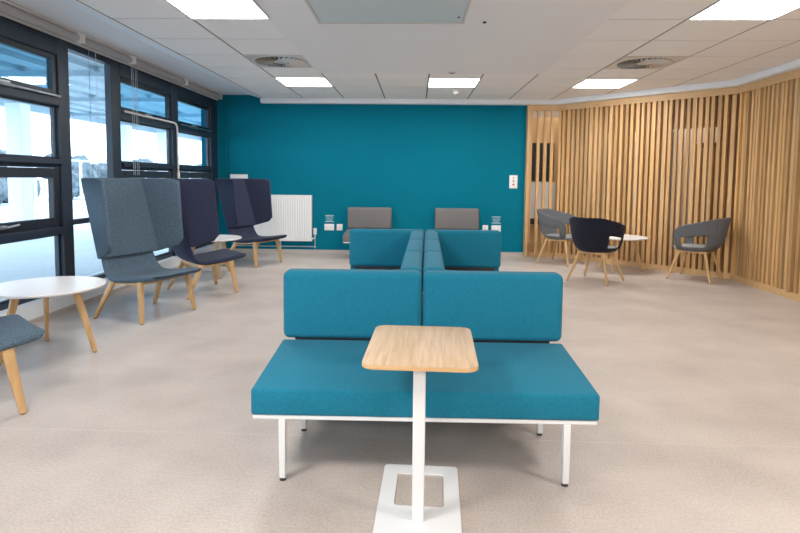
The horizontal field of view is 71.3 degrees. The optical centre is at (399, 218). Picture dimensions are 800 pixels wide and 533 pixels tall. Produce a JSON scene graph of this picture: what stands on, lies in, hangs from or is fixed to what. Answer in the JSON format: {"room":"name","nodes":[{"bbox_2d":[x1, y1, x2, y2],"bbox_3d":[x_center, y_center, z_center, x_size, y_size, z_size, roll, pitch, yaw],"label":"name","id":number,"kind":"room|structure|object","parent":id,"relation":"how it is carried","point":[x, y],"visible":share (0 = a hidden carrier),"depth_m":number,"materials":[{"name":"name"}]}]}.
{"room":"lounge waiting area","nodes":[
{"label":"lounge waiting area","id":0,"kind":"room"},
{"bbox_2d":[0,13,221,320],"bbox_3d":[-3.456,-0.353,3.357,0.390,2.850,12.540,1,4,2],"label":"wall","id":1,"kind":"structure","parent":0,"point":[33,309],"depth_m":5.49,"materials":[{"name":"white paint"}]},
{"bbox_2d":[0,15,74,310],"bbox_3d":[-3.345,-0.470,4.779,0.229,2.450,1.520,1,4,2],"label":"window","id":2,"kind":"structure","parent":1,"relation":"in","point":[13,34],"depth_m":5.25,"materials":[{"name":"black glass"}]},
{"bbox_2d":[0,79,60,96],"bbox_3d":[-3.255,-1.127,4.659,0.040,0.049,1.260,1,4,2],"label":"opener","id":3,"kind":"object","parent":2,"relation":"attached to","point":[3,82],"visible":1,"depth_m":4.73,"materials":[{"name":"metal"}]},
{"bbox_2d":[0,0,80,41],"bbox_3d":[-3.162,-1.708,4.669,0.090,0.106,1.494,1,4,2],"label":"roller blind","id":4,"kind":"object","parent":2,"relation":"attached to","point":[7,8],"visible":1,"depth_m":4.83,"materials":[{"name":"white metal"}]},
{"bbox_2d":[68,42,109,278],"bbox_3d":[-3.291,-0.551,5.915,0.090,2.450,0.760,1,4,2],"label":"window","id":5,"kind":"structure","parent":1,"relation":"in","point":[72,48],"depth_m":5.80,"materials":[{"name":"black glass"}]},
{"bbox_2d":[76,34,132,63],"bbox_3d":[-3.125,-1.800,5.941,0.090,0.106,0.944,1,4,2],"label":"roller blind","id":6,"kind":"object","parent":5,"relation":"attached to","point":[86,41],"visible":0.83,"depth_m":5.87,"materials":[{"name":"white metal"}]},
{"bbox_2d":[88,49,98,177],"bbox_3d":[-3.128,-0.850,5.694,0.024,1.710,0.152,1,4,2],"label":"blind cord","id":7,"kind":"object","parent":6,"relation":"hanging from","point":[88,49],"visible":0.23,"depth_m":5.68,"materials":[{"name":"white plastic"}]},
{"bbox_2d":[29,263,186,323],"bbox_3d":[-3.270,1.003,3.449,0.020,0.035,12.540,1,4,2],"label":"baseboard","id":8,"kind":"structure","parent":1,"relation":"attached to","point":[67,308],"depth_m":5.48,"materials":[{"name":"plastic"}]},
{"bbox_2d":[104,59,177,260],"bbox_3d":[-3.274,-0.641,7.162,0.229,2.450,1.740,1,4,2],"label":"window","id":9,"kind":"structure","parent":1,"relation":"in","point":[146,82],"depth_m":6.81,"materials":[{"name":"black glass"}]},
{"bbox_2d":[124,110,179,177],"bbox_3d":[-3.179,-0.930,7.213,0.049,0.810,1.430,1,4,2],"label":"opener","id":10,"kind":"object","parent":9,"relation":"attached to","point":[149,116],"visible":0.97,"depth_m":7.74,"materials":[{"name":"metal"}]},
{"bbox_2d":[129,56,185,84],"bbox_3d":[-3.088,-1.889,7.177,0.090,0.106,1.424,1,4,2],"label":"roller blind","id":11,"kind":"object","parent":9,"relation":"attached to","point":[137,62],"visible":0.84,"depth_m":7.05,"materials":[{"name":"white metal"}]},
{"bbox_2d":[131,66,139,174],"bbox_3d":[-3.101,-1.140,6.532,0.006,1.250,0.130,1,4,2],"label":"blind cord","id":12,"kind":"object","parent":11,"relation":"hanging from","point":[131,66],"visible":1,"depth_m":6.52,"materials":[{"name":"grey plastic"}]},
{"bbox_2d":[177,85,218,248],"bbox_3d":[-3.225,-0.760,8.817,0.229,2.450,1.580,1,4,2],"label":"window","id":13,"kind":"structure","parent":1,"relation":"in","point":[186,96],"depth_m":9.03,"materials":[{"name":"black metal"}]},
{"bbox_2d":[181,124,211,131],"bbox_3d":[-3.138,-1.411,8.602,0.040,0.049,1.170,1,4,2],"label":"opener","id":14,"kind":"object","parent":13,"relation":"attached to","point":[192,126],"visible":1,"depth_m":8.50,"materials":[{"name":"metal"}]},
{"bbox_2d":[185,79,221,99],"bbox_3d":[-3.045,-1.994,8.642,0.090,0.106,1.404,1,4,2],"label":"roller blind","id":15,"kind":"object","parent":13,"relation":"attached to","point":[192,85],"visible":0.9,"depth_m":8.54,"materials":[{"name":"grey fabric"}]},
{"bbox_2d":[201,95,526,251],"bbox_3d":[-0.636,-0.850,9.587,5.560,2.900,0.120,1,4,2],"label":"wall","id":16,"kind":"structure","parent":0,"point":[414,161],"depth_m":9.51,"materials":[{"name":"teal paint"}]},
{"bbox_2d":[224,95,230,245],"bbox_3d":[-2.967,-0.819,9.585,0.080,2.590,0.020,1,4,2],"label":"conduit","id":17,"kind":"object","parent":16,"relation":"attached to","point":[224,95],"visible":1,"depth_m":9.54,"materials":[{"name":"teal paint"}]},
{"bbox_2d":[230,174,247,178],"bbox_3d":[-2.764,-0.718,9.569,0.290,0.095,0.060,1,4,2],"label":"wall box","id":18,"kind":"object","parent":16,"relation":"attached to","point":[231,175],"visible":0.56,"depth_m":9.54,"materials":[{"name":"white plastic"}]},
{"bbox_2d":[237,195,316,247],"bbox_3d":[-2.162,0.087,9.565,1.473,1.004,0.104,1,4,2],"label":"radiator","id":19,"kind":"object","parent":16,"relation":"attached to","point":[291,214],"visible":0.66,"depth_m":9.51,"materials":[{"name":"white metal"}]},
{"bbox_2d":[324,224,333,229],"bbox_3d":[-1.220,0.141,9.607,0.165,0.108,0.016,1,4,2],"label":"double socket","id":20,"kind":"object","parent":16,"relation":"attached to","point":[326,226],"visible":1,"depth_m":9.60,"materials":[{"name":"white plastic"}]},
{"bbox_2d":[337,224,342,229],"bbox_3d":[-1.039,0.143,9.602,0.100,0.108,0.016,1,4,2],"label":"socket","id":21,"kind":"object","parent":16,"relation":"attached to","point":[339,226],"visible":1,"depth_m":9.60,"materials":[{"name":"white plastic"}]},
{"bbox_2d":[222,248,522,255],"bbox_3d":[-0.507,0.573,9.619,5.250,0.060,0.012,1,4,2],"label":"baseboard","id":22,"kind":"structure","parent":16,"relation":"attached to","point":[235,249],"depth_m":9.65,"materials":[{"name":"plastic"}]},
{"bbox_2d":[491,225,500,231],"bbox_3d":[1.641,0.162,9.524,0.160,0.105,0.016,1,4,2],"label":"double socket","id":23,"kind":"object","parent":16,"relation":"attached to","point":[493,227],"visible":0.94,"depth_m":9.52,"materials":[{"name":"white plastic"}]},
{"bbox_2d":[509,175,517,187],"bbox_3d":[1.923,-0.635,9.459,0.134,0.204,0.015,1,4,2],"label":"switch","id":24,"kind":"object","parent":16,"relation":"attached to","point":[513,178],"visible":1,"depth_m":9.45,"materials":[{"name":"white plastic"}]},
{"bbox_2d":[0,252,799,532],"bbox_3d":[1.227,1.046,4.152,8.960,0.060,14.200,1,4,2],"label":"floor","id":25,"kind":"structure","parent":0,"point":[696,381],"depth_m":2.85,"materials":[{"name":"plastic"}]},
{"bbox_2d":[0,314,44,414],"bbox_3d":[-2.478,0.421,2.982,0.886,1.279,0.862,4,6,42],"label":"chair","id":26,"kind":"object","parent":25,"relation":"on","point":[15,331],"visible":1,"depth_m":3.03,"materials":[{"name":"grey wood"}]},
{"bbox_2d":[0,276,105,365],"bbox_3d":[-2.583,0.732,4.081,0.780,0.500,0.780,0,4,-3],"label":"coffee table","id":27,"kind":"object","parent":25,"relation":"on","point":[42,287],"visible":0.99,"depth_m":4.07,"materials":[{"name":"white laminate"}]},
{"bbox_2d":[81,178,200,324],"bbox_3d":[-2.401,0.259,5.244,0.862,1.279,0.886,2,5,24],"label":"chair","id":28,"kind":"object","parent":25,"relation":"on","point":[130,219],"visible":1,"depth_m":5.37,"materials":[{"name":"fabric"}]},
{"bbox_2d":[164,178,245,299],"bbox_3d":[-2.257,0.184,6.294,0.862,1.279,0.886,-3,5,-39],"label":"chair","id":29,"kind":"object","parent":25,"relation":"on","point":[198,196],"visible":0.79,"depth_m":5.93,"materials":[{"name":"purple fabric"}]},
{"bbox_2d":[186,235,241,278],"bbox_3d":[-2.496,0.494,7.381,0.780,0.500,0.780,-2,5,-35],"label":"coffee table","id":30,"kind":"object","parent":25,"relation":"on","point":[221,238],"visible":0.42,"depth_m":7.27,"materials":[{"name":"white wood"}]},
{"bbox_2d":[215,178,286,267],"bbox_3d":[-2.213,0.035,8.369,0.862,1.279,0.886,2,4,22],"label":"chair","id":31,"kind":"object","parent":25,"relation":"on","point":[245,203],"visible":0.98,"depth_m":8.54,"materials":[{"name":"purple fabric"}]},
{"bbox_2d":[343,207,391,242],"bbox_3d":[-0.525,0.228,9.188,0.744,0.809,0.720,1,4,2],"label":"bench","id":32,"kind":"object","parent":25,"relation":"on","point":[358,217],"visible":0.54,"depth_m":9.40,"materials":[{"name":"grey fabric"}]},
{"bbox_2d":[394,231,423,294],"bbox_3d":[-0.167,0.590,4.233,0.678,0.809,2.244,1,4,3],"label":"bench","id":33,"kind":"object","parent":25,"relation":"on","point":[413,259],"visible":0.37,"depth_m":3.72,"materials":[{"name":"teal fabric"}]},
{"bbox_2d":[362,325,477,532],"bbox_3d":[0.083,0.824,2.274,0.427,0.630,0.591,1,4,4],"label":"side table","id":34,"kind":"object","parent":25,"relation":"on","point":[419,350],"visible":1,"depth_m":2.14,"materials":[{"name":"brown wood"}]},
{"bbox_2d":[349,229,500,270],"bbox_3d":[0.244,0.486,5.732,1.464,0.809,0.720,1,4,1],"label":"sofa","id":35,"kind":"object","parent":25,"relation":"on","point":[377,249],"visible":0.45,"depth_m":5.36,"materials":[{"name":"teal fabric"}]},
{"bbox_2d":[251,268,599,486],"bbox_3d":[0.110,0.703,2.709,1.478,0.809,0.720,1,4,1],"label":"sofa","id":36,"kind":"object","parent":25,"relation":"on","point":[513,318],"visible":0.8,"depth_m":2.75,"materials":[{"name":"teal fabric"}]},
{"bbox_2d":[423,231,455,273],"bbox_3d":[0.517,0.598,4.217,0.678,0.809,2.244,1,4,3],"label":"bench","id":37,"kind":"object","parent":25,"relation":"on","point":[433,259],"visible":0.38,"depth_m":3.73,"materials":[{"name":"teal fabric"}]},
{"bbox_2d":[435,208,478,229],"bbox_3d":[0.949,0.246,9.146,0.744,0.809,0.720,1,4,2],"label":"bench","id":38,"kind":"object","parent":25,"relation":"on","point":[445,218],"visible":0.46,"depth_m":9.36,"materials":[{"name":"grey fabric"}]},
{"bbox_2d":[536,209,583,266],"bbox_3d":[2.474,0.273,8.762,0.668,0.840,0.678,4,6,43],"label":"tub chair","id":39,"kind":"object","parent":25,"relation":"on","point":[550,220],"visible":0.82,"depth_m":8.68,"materials":[{"name":"grey fabric"}]},
{"bbox_2d":[566,217,625,285],"bbox_3d":[2.509,0.388,7.186,0.678,0.840,0.668,4,6,43],"label":"tub chair","id":40,"kind":"object","parent":25,"relation":"on","point":[590,236],"visible":1,"depth_m":6.96,"materials":[{"name":"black fabric"}]},
{"bbox_2d":[599,234,648,273],"bbox_3d":[3.167,0.501,8.077,0.780,0.500,0.780,1,4,5],"label":"coffee table","id":41,"kind":"object","parent":25,"relation":"on","point":[634,238],"visible":0.6,"depth_m":7.92,"materials":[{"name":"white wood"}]},
{"bbox_2d":[666,217,730,283],"bbox_3d":[3.987,0.388,7.388,0.668,0.840,0.678,5,6,44],"label":"tub chair","id":42,"kind":"object","parent":25,"relation":"on","point":[716,230],"visible":1,"depth_m":7.17,"materials":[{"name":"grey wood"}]},
{"bbox_2d":[6,0,799,104],"bbox_3d":[1.085,-1.703,3.958,9.500,0.353,14.400,1,4,2],"label":"ceiling","id":43,"kind":"structure","parent":0,"point":[528,52],"depth_m":5.62,"materials":[{"name":"tile"}]},
{"bbox_2d":[166,0,270,18],"bbox_3d":[-1.423,-1.661,4.338,0.677,0.016,0.677,1,4,2],"label":"recessed light","id":44,"kind":"object","parent":43,"relation":"in","point":[194,9],"visible":0.9,"depth_m":4.42,"materials":[{"name":"white plastic"}]},
{"bbox_2d":[243,55,312,67],"bbox_3d":[-1.363,-1.795,6.388,0.677,0.024,0.677,1,4,2],"label":"ceiling vent","id":45,"kind":"object","parent":43,"relation":"in","point":[263,61],"visible":1,"depth_m":6.31,"materials":[{"name":"metal"}]},
{"bbox_2d":[275,77,332,86],"bbox_3d":[-1.322,-1.907,7.753,0.677,0.016,0.677,1,4,2],"label":"recessed light","id":46,"kind":"object","parent":43,"relation":"in","point":[319,82],"visible":0.91,"depth_m":7.71,"materials":[{"name":"white plastic"}]},
{"bbox_2d":[304,0,470,23],"bbox_3d":[-0.094,-1.618,4.129,1.240,0.012,1.240,1,4,2],"label":"access panel","id":47,"kind":"object","parent":43,"relation":"attached to","point":[327,11],"visible":1,"depth_m":4.41,"materials":[{"name":"metal"}]},
{"bbox_2d":[428,78,479,86],"bbox_3d":[0.732,-1.882,7.694,0.677,0.016,0.677,1,4,2],"label":"recessed light","id":48,"kind":"object","parent":43,"relation":"in","point":[433,82],"visible":0.9,"depth_m":7.65,"materials":[{"name":"white plastic"}]},
{"bbox_2d":[451,89,460,93],"bbox_3d":[0.837,-1.893,8.325,0.150,0.058,0.150,1,4,2],"label":"smoke detector","id":49,"kind":"object","parent":43,"relation":"attached to","point":[455,91],"visible":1,"depth_m":8.29,"materials":[{"name":"white plastic"}]},
{"bbox_2d":[572,79,637,87],"bbox_3d":[2.786,-1.857,7.635,0.677,0.016,0.677,1,4,2],"label":"recessed light","id":50,"kind":"object","parent":43,"relation":"in","point":[587,83],"visible":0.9,"depth_m":7.61,"materials":[{"name":"white plastic"}]},
{"bbox_2d":[604,56,688,68],"bbox_3d":[2.745,-1.745,6.270,0.677,0.024,0.677,1,4,2],"label":"ceiling vent","id":51,"kind":"object","parent":43,"relation":"in","point":[626,62],"visible":1,"depth_m":6.18,"materials":[{"name":"metal"}]},
{"bbox_2d":[688,0,799,19],"bbox_3d":[2.685,-1.611,4.221,0.677,0.016,0.677,1,4,2],"label":"recessed light","id":52,"kind":"object","parent":43,"relation":"in","point":[721,9],"visible":0.97,"depth_m":4.30,"materials":[{"name":"white plastic"}]},
{"bbox_2d":[529,94,739,272],"bbox_3d":[4.573,-0.351,4.109,3.176,2.800,14.184,0,4,-9],"label":"wall","id":53,"kind":"structure","parent":0,"point":[556,114],"depth_m":8.65,"materials":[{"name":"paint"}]},
{"bbox_2d":[523,69,799,301],"bbox_3d":[4.063,-0.173,3.332,2.071,2.547,12.771,0,4,-9],"label":"wall","id":54,"kind":"structure","parent":0,"point":[765,256],"depth_m":7.80,"materials":[{"name":"brown wood"}]},
{"label":"outside","id":55,"kind":"structure","parent":0,"visible":0},
{"bbox_2d":[0,186,168,299],"bbox_3d":[-31.144,-0.678,25.946,56.240,0.182,90.000,1,4,2],"label":"ground","id":56,"kind":"structure","parent":55,"point":[35,258],"depth_m":10.18,"materials":[{"name":"paint"}]},
{"bbox_2d":[0,132,7,203],"bbox_3d":[-19.155,-2.487,24.793,2.992,4.076,3.740,1,4,2],"label":"shrub","id":57,"kind":"object","parent":56,"relation":"on","point":[3,182],"visible":0.45,"depth_m":25.29,"materials":[{"name":"grey plant"}]},
{"bbox_2d":[5,103,33,221],"bbox_3d":[-8.389,-1.040,12.309,0.460,2.970,0.460,1,4,2],"label":"post","id":58,"kind":"object","parent":56,"relation":"on","point":[17,115],"visible":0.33,"depth_m":12.18,"materials":[{"name":"metal"}]},
{"bbox_2d":[0,127,40,202],"bbox_3d":[-20.456,-2.760,28.982,3.054,4.208,3.904,1,4,2],"label":"shrub","id":59,"kind":"object","parent":56,"relation":"on","point":[5,200],"visible":0.02,"depth_m":29.53,"materials":[{"name":"grey plant"}]},
{"bbox_2d":[35,133,97,197],"bbox_3d":[-19.828,-3.054,33.197,2.779,4.249,3.825,1,4,2],"label":"shrub","id":60,"kind":"object","parent":56,"relation":"on","point":[87,169],"visible":0.3,"depth_m":32.66,"materials":[{"name":"grey plant"}]},
{"bbox_2d":[0,159,190,218],"bbox_3d":[-10.822,-1.348,23.292,0.060,1.950,38.000,1,4,2],"label":"fence","id":61,"kind":"object","parent":56,"relation":"on","point":[81,208],"visible":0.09,"depth_m":19.03,"materials":[{"name":"white"}]},
{"bbox_2d":[91,143,106,177],"bbox_3d":[-19.096,-3.393,37.209,3.013,4.069,3.771,1,4,2],"label":"shrub","id":62,"kind":"object","parent":56,"relation":"on","point":[101,170],"visible":0.13,"depth_m":35.63,"materials":[{"name":"plant"}]},
{"bbox_2d":[121,125,132,170],"bbox_3d":[-8.495,-1.395,17.202,0.460,2.970,0.460,1,4,2],"label":"post","id":63,"kind":"object","parent":56,"relation":"on","point":[126,130],"visible":0.23,"depth_m":17.00,"materials":[{"name":"metal"}]},
{"bbox_2d":[132,144,156,170],"bbox_3d":[-18.511,-3.585,41.261,2.637,4.155,3.496,1,4,2],"label":"shrub","id":64,"kind":"object","parent":56,"relation":"on","point":[148,160],"visible":0.05,"depth_m":40.20,"materials":[{"name":"white plant"}]},
{"bbox_2d":[157,132,167,171],"bbox_3d":[-8.415,-1.589,19.893,0.460,2.970,0.460,1,4,2],"label":"post","id":65,"kind":"object","parent":56,"relation":"on","point":[161,136],"visible":0.23,"depth_m":19.66,"materials":[{"name":"metal"}]},
{"bbox_2d":[179,147,198,178],"bbox_3d":[-19.299,-4.232,49.363,2.935,4.216,3.536,1,4,2],"label":"shrub","id":66,"kind":"object","parent":56,"relation":"on","point":[180,147],"visible":0.05,"depth_m":49.44,"materials":[{"name":"white plant"}]},
{"bbox_2d":[186,151,201,178],"bbox_3d":[-19.195,-4.600,53.435,2.957,4.052,3.786,1,4,2],"label":"shrub","id":67,"kind":"object","parent":56,"relation":"on","point":[200,163],"visible":0.05,"depth_m":52.78,"materials":[{"name":"white plant"}]},
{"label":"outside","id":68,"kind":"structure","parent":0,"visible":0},
{"bbox_2d":[0,45,200,140],"bbox_3d":[-6.247,-2.837,14.022,5.840,0.390,40.000,1,4,2],"label":"canopy","id":69,"kind":"object","parent":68,"point":[16,65],"visible":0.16,"depth_m":11.48,"materials":[{"name":"blue"}]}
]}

